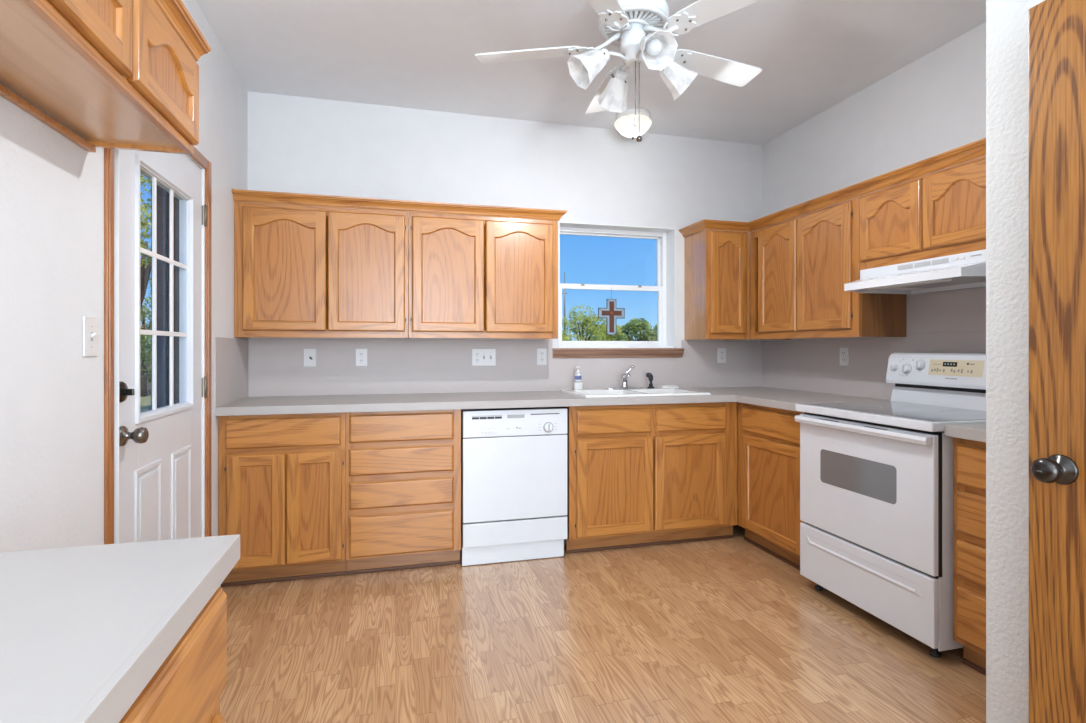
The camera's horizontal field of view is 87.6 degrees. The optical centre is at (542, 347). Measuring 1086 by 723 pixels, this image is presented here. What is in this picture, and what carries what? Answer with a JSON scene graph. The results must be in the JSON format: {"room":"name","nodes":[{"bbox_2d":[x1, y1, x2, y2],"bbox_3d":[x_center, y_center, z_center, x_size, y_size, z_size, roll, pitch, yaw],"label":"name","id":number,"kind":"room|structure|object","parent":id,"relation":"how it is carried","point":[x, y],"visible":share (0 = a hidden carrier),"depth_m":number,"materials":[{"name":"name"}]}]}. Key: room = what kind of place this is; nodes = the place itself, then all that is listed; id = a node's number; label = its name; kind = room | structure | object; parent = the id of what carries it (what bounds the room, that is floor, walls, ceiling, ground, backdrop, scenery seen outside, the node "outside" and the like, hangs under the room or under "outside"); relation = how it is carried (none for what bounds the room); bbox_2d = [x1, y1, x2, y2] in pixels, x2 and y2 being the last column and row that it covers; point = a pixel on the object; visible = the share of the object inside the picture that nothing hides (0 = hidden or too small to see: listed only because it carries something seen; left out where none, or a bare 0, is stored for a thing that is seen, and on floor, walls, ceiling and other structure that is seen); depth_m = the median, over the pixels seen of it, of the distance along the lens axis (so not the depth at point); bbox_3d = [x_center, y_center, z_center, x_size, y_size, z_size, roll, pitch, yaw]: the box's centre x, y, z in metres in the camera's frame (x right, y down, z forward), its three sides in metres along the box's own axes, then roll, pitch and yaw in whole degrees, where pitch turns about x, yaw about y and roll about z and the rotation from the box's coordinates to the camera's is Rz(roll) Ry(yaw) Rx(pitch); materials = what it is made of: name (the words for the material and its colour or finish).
{"room":"kitchen","nodes":[
{"label":"kitchen","id":0,"kind":"room"},
{"bbox_2d":[0,0,247,585],"bbox_3d":[-0.964,-0.168,0.094,0.090,2.775,6.870,0,0,-15],"label":"wall","id":1,"kind":"structure","parent":0,"point":[52,187],"depth_m":1.51,"materials":[{"name":"white paint"}]},
{"bbox_2d":[0,84,95,151],"bbox_3d":[-1.198,-0.578,1.209,0.019,0.016,0.915,0,0,-15],"label":"cleat","id":2,"kind":"object","parent":1,"relation":"attached to","point":[5,92],"visible":1,"depth_m":1.41,"materials":[{"name":"brown wood"}]},
{"bbox_2d":[83,317,97,355],"bbox_3d":[-1.315,-0.033,1.654,0.020,0.114,0.074,0,0,-15],"label":"light switch","id":3,"kind":"object","parent":1,"relation":"attached to","point":[90,334],"visible":1,"depth_m":1.64,"materials":[{"name":"plastic"}]},
{"bbox_2d":[0,0,198,154],"bbox_3d":[-1.065,-0.726,1.244,0.290,0.279,0.915,0,0,-15],"label":"upper cabinet","id":4,"kind":"object","parent":1,"relation":"attached to","point":[116,74],"visible":1,"depth_m":1.31,"materials":[{"name":"brown wood"}]},
{"bbox_2d":[153,0,210,61],"bbox_3d":[-0.921,-0.890,1.281,0.048,0.048,0.915,0,0,-15],"label":"crown molding","id":5,"kind":"structure","parent":4,"relation":"attached to","point":[175,12],"depth_m":1.57,"materials":[{"name":"brown wood"}]},
{"bbox_2d":[104,147,210,543],"bbox_3d":[-1.469,0.167,2.230,0.013,2.106,1.018,0,0,-15],"label":"door frame","id":6,"kind":"structure","parent":1,"relation":"attached to","point":[108,153],"depth_m":1.76,"materials":[{"name":"wood"}]},
{"bbox_2d":[114,149,206,543],"bbox_3d":[-1.487,0.183,2.231,0.155,2.074,0.894,0,0,-15],"label":"door","id":7,"kind":"structure","parent":1,"relation":"in","point":[159,453],"depth_m":2.16,"materials":[{"name":"white paint"}]},
{"bbox_2d":[215,337,247,407],"bbox_3d":[-1.705,0.120,3.115,0.005,0.349,0.641,0,0,-15],"label":"backsplash","id":8,"kind":"structure","parent":1,"relation":"attached to","point":[231,354],"depth_m":3.06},
{"bbox_2d":[248,91,761,508],"bbox_3d":[-0.074,-0.168,3.960,3.868,2.775,0.160,0,0,-15],"label":"wall","id":9,"kind":"structure","parent":0,"point":[303,145],"depth_m":3.83,"materials":[{"name":"white paint"}]},
{"bbox_2d":[234,202,407,338],"bbox_3d":[-1.292,-0.435,3.390,0.938,0.750,0.324,0,0,-15],"label":"upper cabinet","id":10,"kind":"object","parent":9,"relation":"attached to","point":[300,271],"visible":1,"depth_m":3.23,"materials":[{"name":"brown wood"}]},
{"bbox_2d":[232,189,566,220],"bbox_3d":[-0.817,-0.839,3.500,1.916,0.056,0.351,0,0,-15],"label":"crown molding","id":11,"kind":"structure","parent":10,"relation":"attached to","point":[252,196],"depth_m":3.32,"materials":[{"name":"brown wood"}]},
{"bbox_2d":[408,212,557,338],"bbox_3d":[-0.388,-0.435,3.627,0.926,0.750,0.324,0,0,-15],"label":"upper cabinet","id":12,"kind":"object","parent":9,"relation":"attached to","point":[469,276],"visible":1,"depth_m":3.46,"materials":[{"name":"brown wood"}]},
{"bbox_2d":[248,339,761,396],"bbox_3d":[-0.051,0.119,3.880,3.581,0.352,0.005,0,0,-15],"label":"backsplash","id":13,"kind":"structure","parent":9,"relation":"attached to","point":[276,367],"depth_m":3.74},
{"bbox_2d":[304,349,315,366],"bbox_3d":[-1.443,0.060,3.500,0.072,0.112,0.025,0,0,-15],"label":"wall jack","id":14,"kind":"object","parent":13,"relation":"attached to","point":[309,354],"visible":1,"depth_m":3.51,"materials":[{"name":"plastic"}]},
{"bbox_2d":[356,349,366,365],"bbox_3d":[-1.150,0.060,3.585,0.070,0.112,0.009,0,0,-15],"label":"wall outlet","id":15,"kind":"object","parent":13,"relation":"attached to","point":[361,354],"visible":1,"depth_m":3.58,"materials":[{"name":"plastic"}]},
{"bbox_2d":[359,352,363,362],"bbox_3d":[-1.150,0.060,3.583,0.032,0.069,0.004,0,0,-15],"label":"receptacle","id":16,"kind":"object","parent":15,"relation":"attached to","point":[361,354],"depth_m":3.58,"materials":[{"name":"plastic"}]},
{"bbox_2d":[472,349,495,365],"bbox_3d":[-0.393,0.062,3.777,0.158,0.112,0.020,0,0,-15],"label":"switch plate","id":17,"kind":"object","parent":13,"relation":"attached to","point":[480,357],"visible":1,"depth_m":3.78,"materials":[{"name":"plastic"}]},
{"bbox_2d":[475,352,479,362],"bbox_3d":[-0.439,0.062,3.768,0.032,0.069,0.004,0,0,-15],"label":"receptacle","id":18,"kind":"object","parent":17,"relation":"attached to","point":[477,354],"depth_m":3.77,"materials":[{"name":"plastic"}]},
{"bbox_2d":[537,349,546,364],"bbox_3d":[-0.008,0.060,3.884,0.070,0.112,0.009,0,0,-15],"label":"wall outlet","id":19,"kind":"object","parent":13,"relation":"attached to","point":[541,353],"visible":1,"depth_m":3.88,"materials":[{"name":"plastic"}]},
{"bbox_2d":[540,352,543,361],"bbox_3d":[-0.007,0.060,3.881,0.032,0.069,0.004,0,0,-15],"label":"receptacle","id":20,"kind":"object","parent":19,"relation":"attached to","point":[541,353],"depth_m":3.88,"materials":[{"name":"plastic"}]},
{"bbox_2d":[717,348,725,362],"bbox_3d":[1.338,0.056,4.235,0.070,0.112,0.009,0,0,-15],"label":"wall outlet","id":21,"kind":"object","parent":13,"relation":"attached to","point":[721,352],"visible":1,"depth_m":4.23,"materials":[{"name":"plastic"}]},
{"bbox_2d":[552,222,684,357],"bbox_3d":[0.521,-0.403,4.115,0.986,0.946,0.252,0,0,-15],"label":"window","id":22,"kind":"structure","parent":9,"relation":"in","point":[665,288],"depth_m":4.16,"materials":[{"name":"white plastic"}]},
{"bbox_2d":[598,296,624,334],"bbox_3d":[0.504,-0.269,4.157,0.208,0.345,0.018,0,0,-15],"label":"cross","id":23,"kind":"object","parent":22,"relation":"attached to","point":[610,312],"visible":1,"depth_m":4.15,"materials":[{"name":"brown wood"}]},
{"bbox_2d":[684,230,749,339],"bbox_3d":[1.247,-0.435,4.054,0.341,0.750,0.324,0,0,-15],"label":"upper cabinet","id":24,"kind":"object","parent":9,"relation":"attached to","point":[716,262],"visible":1,"depth_m":3.92,"materials":[{"name":"brown wood"}]},
{"bbox_2d":[679,138,985,237],"bbox_3d":[1.442,-0.839,3.221,0.391,0.056,2.033,0,0,-15],"label":"crown molding","id":25,"kind":"structure","parent":24,"relation":"attached to","point":[976,149],"depth_m":3.00,"materials":[{"name":"brown wood"}]},
{"bbox_2d":[195,0,985,144],"bbox_3d":[0.812,-1.615,0.569,3.868,0.120,7.170,0,0,-15],"label":"ceiling","id":26,"kind":"structure","parent":0,"point":[812,56],"depth_m":2.96,"materials":[{"name":"paint"}]},
{"bbox_2d":[475,0,761,141],"bbox_3d":[0.378,-1.197,2.335,1.269,0.714,1.254,0,0,-15],"label":"ceiling fan","id":27,"kind":"object","parent":26,"relation":"hanging from","point":[643,29],"visible":1,"depth_m":2.28,"materials":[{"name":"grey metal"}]},
{"bbox_2d":[600,48,609,66],"bbox_3d":[0.241,-1.166,2.264,0.058,0.062,0.063,0,0,-15],"label":"socket","id":28,"kind":"object","parent":27,"relation":"attached to","point":[604,54],"depth_m":2.24,"materials":[{"name":"grey metal"}]},
{"bbox_2d":[612,69,627,82],"bbox_3d":[0.330,-1.166,2.430,0.063,0.062,0.058,0,0,-15],"label":"socket","id":29,"kind":"object","parent":27,"relation":"attached to","point":[620,76],"depth_m":2.42,"materials":[{"name":"grey metal"}]},
{"bbox_2d":[640,34,653,51],"bbox_3d":[0.407,-1.166,2.174,0.063,0.062,0.058,0,0,-15],"label":"socket","id":30,"kind":"object","parent":27,"relation":"attached to","point":[652,37],"depth_m":2.15,"materials":[{"name":"grey metal"}]},
{"bbox_2d":[614,108,651,139],"bbox_3d":[0.600,-1.472,3.775,0.246,0.166,0.248,0,0,-15],"label":"ceiling light","id":31,"kind":"object","parent":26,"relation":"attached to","point":[624,121],"visible":0.93,"depth_m":3.70,"materials":[{"name":"glass"}]},
{"bbox_2d":[220,509,985,722],"bbox_3d":[0.812,1.280,0.569,3.868,0.120,7.170,0,0,-15],"label":"floor","id":32,"kind":"structure","parent":0,"point":[726,630],"depth_m":2.31,"materials":[{"name":"brown wood"}]},
{"bbox_2d":[119,586,226,722],"bbox_3d":[-0.513,0.783,-0.235,0.612,0.873,2.205,0,0,-15],"label":"base cabinet","id":33,"kind":"object","parent":32,"relation":"on","point":[188,686],"visible":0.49,"depth_m":0.73,"materials":[{"name":"brown wood"}]},
{"bbox_2d":[0,534,239,722],"bbox_3d":[-0.515,0.326,-0.224,0.617,0.040,2.227,0,0,-15],"label":"countertop","id":34,"kind":"structure","parent":33,"relation":"on","point":[84,630],"depth_m":0.65,"materials":[{"name":"grey laminate"}]},
{"bbox_2d":[218,413,345,586],"bbox_3d":[-1.414,0.777,3.205,0.607,0.885,0.617,0,0,-15],"label":"base cabinet","id":35,"kind":"object","parent":32,"relation":"on","point":[282,477],"visible":0.76,"depth_m":2.92,"materials":[{"name":"brown wood"}]},
{"bbox_2d":[346,409,460,574],"bbox_3d":[-0.825,0.777,3.359,0.610,0.885,0.617,0,0,-15],"label":"base cabinet","id":36,"kind":"object","parent":32,"relation":"on","point":[403,468],"visible":0.86,"depth_m":3.07,"materials":[{"name":"brown wood"}]},
{"bbox_2d":[460,407,566,565],"bbox_3d":[-0.223,0.786,3.486,0.609,0.868,0.602,0,0,-15],"label":"dishwasher","id":37,"kind":"object","parent":32,"relation":"on","point":[514,460],"visible":1,"depth_m":3.21,"materials":[{"name":"white metal"}]},
{"bbox_2d":[564,402,736,553],"bbox_3d":[0.623,0.777,3.738,1.120,0.885,0.617,0,0,-15],"label":"base cabinet","id":38,"kind":"object","parent":32,"relation":"on","point":[641,475],"visible":0.88,"depth_m":3.44,"materials":[{"name":"brown wood"}]},
{"bbox_2d":[215,387,889,415],"bbox_3d":[0.107,0.317,3.259,3.581,0.043,1.287,0,0,-15],"label":"countertop","id":39,"kind":"structure","parent":38,"relation":"on","point":[786,399],"depth_m":3.24,"materials":[{"name":"grey laminate"}]},
{"bbox_2d":[561,388,710,397],"bbox_3d":[0.591,0.369,3.718,0.837,0.172,0.517,0,0,-15],"label":"sink","id":40,"kind":"object","parent":39,"relation":"in","point":[586,393],"visible":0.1,"depth_m":3.77,"materials":[{"name":"white ceramic"}]},
{"bbox_2d":[573,366,581,389],"bbox_3d":[0.238,0.203,3.852,0.060,0.158,0.052,0,0,-15],"label":"soap bottle","id":41,"kind":"object","parent":40,"relation":"on","point":[577,385],"visible":1,"depth_m":3.84,"materials":[{"name":"plastic"}]},
{"bbox_2d":[606,365,642,388],"bbox_3d":[0.582,0.201,3.841,0.270,0.163,0.209,0,0,-15],"label":"faucet","id":42,"kind":"object","parent":40,"relation":"on","point":[624,377],"visible":1,"depth_m":3.90,"materials":[{"name":"silver metal"}]},
{"bbox_2d":[646,373,654,388],"bbox_3d":[0.751,0.227,3.962,0.063,0.110,0.054,0,0,-15],"label":"sprayer","id":43,"kind":"object","parent":40,"relation":"on","point":[649,375],"visible":1,"depth_m":3.95,"materials":[{"name":"black plastic"}]},
{"bbox_2d":[657,385,678,387],"bbox_3d":[0.884,0.272,4.002,0.132,0.020,0.076,0,0,-15],"label":"soap dish","id":44,"kind":"object","parent":40,"relation":"on","point":[659,386],"visible":1,"depth_m":3.98,"materials":[{"name":"white ceramic"}]},
{"bbox_2d":[738,402,803,569],"bbox_3d":[1.613,0.777,3.344,0.632,0.885,0.682,0,0,-15],"label":"base cabinet","id":45,"kind":"object","parent":32,"relation":"on","point":[768,437],"visible":0.45,"depth_m":3.27,"materials":[{"name":"brown wood"}]},
{"bbox_2d":[794,353,985,657],"bbox_3d":[1.725,0.623,2.621,0.726,1.194,0.766,0,0,-15],"label":"range","id":46,"kind":"object","parent":32,"relation":"on","point":[876,478],"visible":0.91,"depth_m":2.47,"materials":[{"name":"white metal"}]},
{"bbox_2d":[795,401,985,431],"bbox_3d":[1.697,0.303,2.613,0.635,0.038,0.766,0,0,-15],"label":"cooktop","id":47,"kind":"object","parent":46,"relation":"in","point":[905,416],"depth_m":2.54,"materials":[{"name":"white metal"}]},
{"bbox_2d":[953,437,985,675],"bbox_3d":[1.949,0.777,2.010,0.656,0.885,0.524,0,0,-15],"label":"base cabinet","id":48,"kind":"object","parent":32,"relation":"on","point":[969,456],"visible":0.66,"depth_m":2.11,"materials":[{"name":"brown wood"}]},
{"bbox_2d":[944,423,985,441],"bbox_3d":[1.936,0.317,2.007,0.675,0.043,0.528,0,0,-15],"label":"countertop","id":49,"kind":"structure","parent":48,"relation":"on","point":[974,431],"depth_m":2.11,"materials":[{"name":"grey laminate"}]},
{"bbox_2d":[762,22,985,340],"bbox_3d":[2.618,-0.168,1.031,0.140,2.775,6.870,0,0,-15],"label":"wall","id":50,"kind":"structure","parent":0,"point":[935,104],"depth_m":3.25,"materials":[{"name":"white paint"}]},
{"bbox_2d":[750,197,906,339],"bbox_3d":[1.716,-0.435,3.533,0.337,0.750,0.960,0,0,-15],"label":"upper cabinet","id":51,"kind":"object","parent":50,"relation":"attached to","point":[800,267],"visible":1,"depth_m":3.34,"materials":[{"name":"brown wood"}]},
{"bbox_2d":[762,288,985,399],"bbox_3d":[2.006,0.004,3.084,0.005,0.582,2.576,0,0,-15],"label":"backsplash","id":52,"kind":"structure","parent":50,"relation":"attached to","point":[950,321],"depth_m":3.30,"materials":[{"name":"grey plastic"}]},
{"bbox_2d":[840,348,848,365],"bbox_3d":[1.880,0.054,3.536,0.009,0.112,0.070,0,0,-15],"label":"wall outlet","id":53,"kind":"object","parent":52,"relation":"attached to","point":[844,352],"visible":1,"depth_m":3.53,"materials":[{"name":"plastic"}]},
{"bbox_2d":[842,351,845,361],"bbox_3d":[1.878,0.054,3.535,0.004,0.069,0.032,0,0,-15],"label":"receptacle","id":54,"kind":"object","parent":53,"relation":"attached to","point":[843,352],"depth_m":3.53,"materials":[{"name":"plastic"}]},
{"bbox_2d":[844,249,985,294],"bbox_3d":[1.854,-0.349,2.655,0.505,0.126,0.760,0,0,-15],"label":"range hood","id":55,"kind":"object","parent":50,"relation":"attached to","point":[967,270],"visible":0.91,"depth_m":2.62,"materials":[{"name":"white metal"}]},
{"bbox_2d":[897,264,912,269],"bbox_3d":[1.750,-0.391,2.735,0.004,0.022,0.083,0,0,-15],"label":"vent grille","id":56,"kind":"object","parent":55,"relation":"attached to","point":[899,266],"depth_m":2.74,"materials":[{"name":"grey metal"}]},
{"bbox_2d":[914,261,929,267],"bbox_3d":[1.773,-0.391,2.646,0.004,0.022,0.082,0,0,-15],"label":"vent grille","id":57,"kind":"object","parent":55,"relation":"attached to","point":[917,264],"depth_m":2.65,"materials":[{"name":"grey metal"}]},
{"bbox_2d":[932,258,947,264],"bbox_3d":[1.795,-0.391,2.559,0.004,0.022,0.080,0,0,-15],"label":"vent grille","id":58,"kind":"object","parent":55,"relation":"attached to","point":[935,261],"depth_m":2.56,"materials":[{"name":"grey metal"}]},
{"bbox_2d":[860,156,985,269],"bbox_3d":[1.935,-0.612,2.696,0.337,0.396,0.767,0,0,-15],"label":"upper cabinet","id":59,"kind":"object","parent":50,"relation":"attached to","point":[940,213],"visible":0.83,"depth_m":2.63,"materials":[{"name":"brown wood"}]},
{"bbox_2d":[986,0,1044,722],"bbox_3d":[2.310,-0.168,-0.385,1.174,2.775,4.286,0,0,-15],"label":"wall partition","id":60,"kind":"structure","parent":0,"point":[1007,21],"depth_m":1.48,"materials":[{"name":"white paint"}]},
{"bbox_2d":[1029,0,1085,722],"bbox_3d":[1.258,0.204,0.983,0.147,2.024,0.760,0,0,-15],"label":"door","id":61,"kind":"structure","parent":60,"relation":"in","point":[1057,28],"depth_m":1.29,"materials":[{"name":"brown wood"}]},
{"label":"outside","id":62,"kind":"structure","parent":0,"visible":0},
{"bbox_2d":[140,368,150,411],"bbox_3d":[-8.601,1.605,32.894,120.000,0.070,92.000,0,0,-15],"label":"ground","id":63,"kind":"structure","parent":62,"point":[145,402],"depth_m":16.30,"materials":[{"name":"green plant"}]},
{"bbox_2d":[140,350,150,389],"bbox_3d":[-12.466,0.775,21.584,8.800,1.590,0.070,0,0,-15],"label":"fence","id":64,"kind":"object","parent":63,"relation":"on","point":[148,350],"visible":0.02,"depth_m":20.98,"materials":[{"name":"brown wood"}]},
{"bbox_2d":[140,173,151,364],"bbox_3d":[-8.254,-1.169,10.572,2.716,5.490,3.288,0,0,13],"label":"tree","id":65,"kind":"object","parent":63,"relation":"on","point":[145,263],"visible":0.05,"depth_m":10.47,"materials":[{"name":"green plant"}]},
{"bbox_2d":[140,295,151,396],"bbox_3d":[-13.181,-0.083,18.412,3.312,3.317,4.091,0,0,39],"label":"tree","id":66,"kind":"object","parent":63,"relation":"on","point":[144,371],"visible":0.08,"depth_m":18.28,"materials":[{"name":"green plant"}]},
{"bbox_2d":[151,182,178,409],"bbox_3d":[-4.064,-0.180,6.678,0.175,3.500,2.222,0,0,-15],"label":"wall","id":67,"kind":"structure","parent":63,"relation":"on","point":[162,195],"depth_m":5.62,"materials":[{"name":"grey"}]},
{"bbox_2d":[562,272,566,334],"bbox_3d":[1.195,-1.305,31.321,0.311,5.750,0.166,0,0,8],"label":"utility pole","id":68,"kind":"object","parent":63,"relation":"on","point":[564,293],"visible":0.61,"depth_m":31.28,"materials":[{"name":"wood"}]},
{"bbox_2d":[562,334,568,340],"bbox_3d":[0.725,0.571,16.941,1.716,2.010,1.703,0,0,37],"label":"tree","id":69,"kind":"object","parent":63,"relation":"on","point":[564,337],"visible":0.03,"depth_m":16.64,"materials":[{"name":"green plant"}]},
{"bbox_2d":[562,304,607,340],"bbox_3d":[1.460,-0.029,20.916,2.170,3.211,2.222,0,0,36],"label":"tree","id":70,"kind":"object","parent":63,"relation":"on","point":[591,324],"visible":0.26,"depth_m":20.86,"materials":[{"name":"green plant"}]},
{"bbox_2d":[591,324,624,340],"bbox_3d":[3.070,0.223,25.660,2.300,2.706,2.550,0,0,36],"label":"tree","id":71,"kind":"object","parent":63,"relation":"on","point":[608,337],"visible":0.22,"depth_m":25.20,"materials":[{"name":"green plant"}]},
{"bbox_2d":[617,318,656,340],"bbox_3d":[3.181,0.261,18.994,1.552,2.630,2.059,0,0,-39],"label":"tree","id":72,"kind":"object","parent":63,"relation":"on","point":[632,327],"visible":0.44,"depth_m":18.95,"materials":[{"name":"green plant"}]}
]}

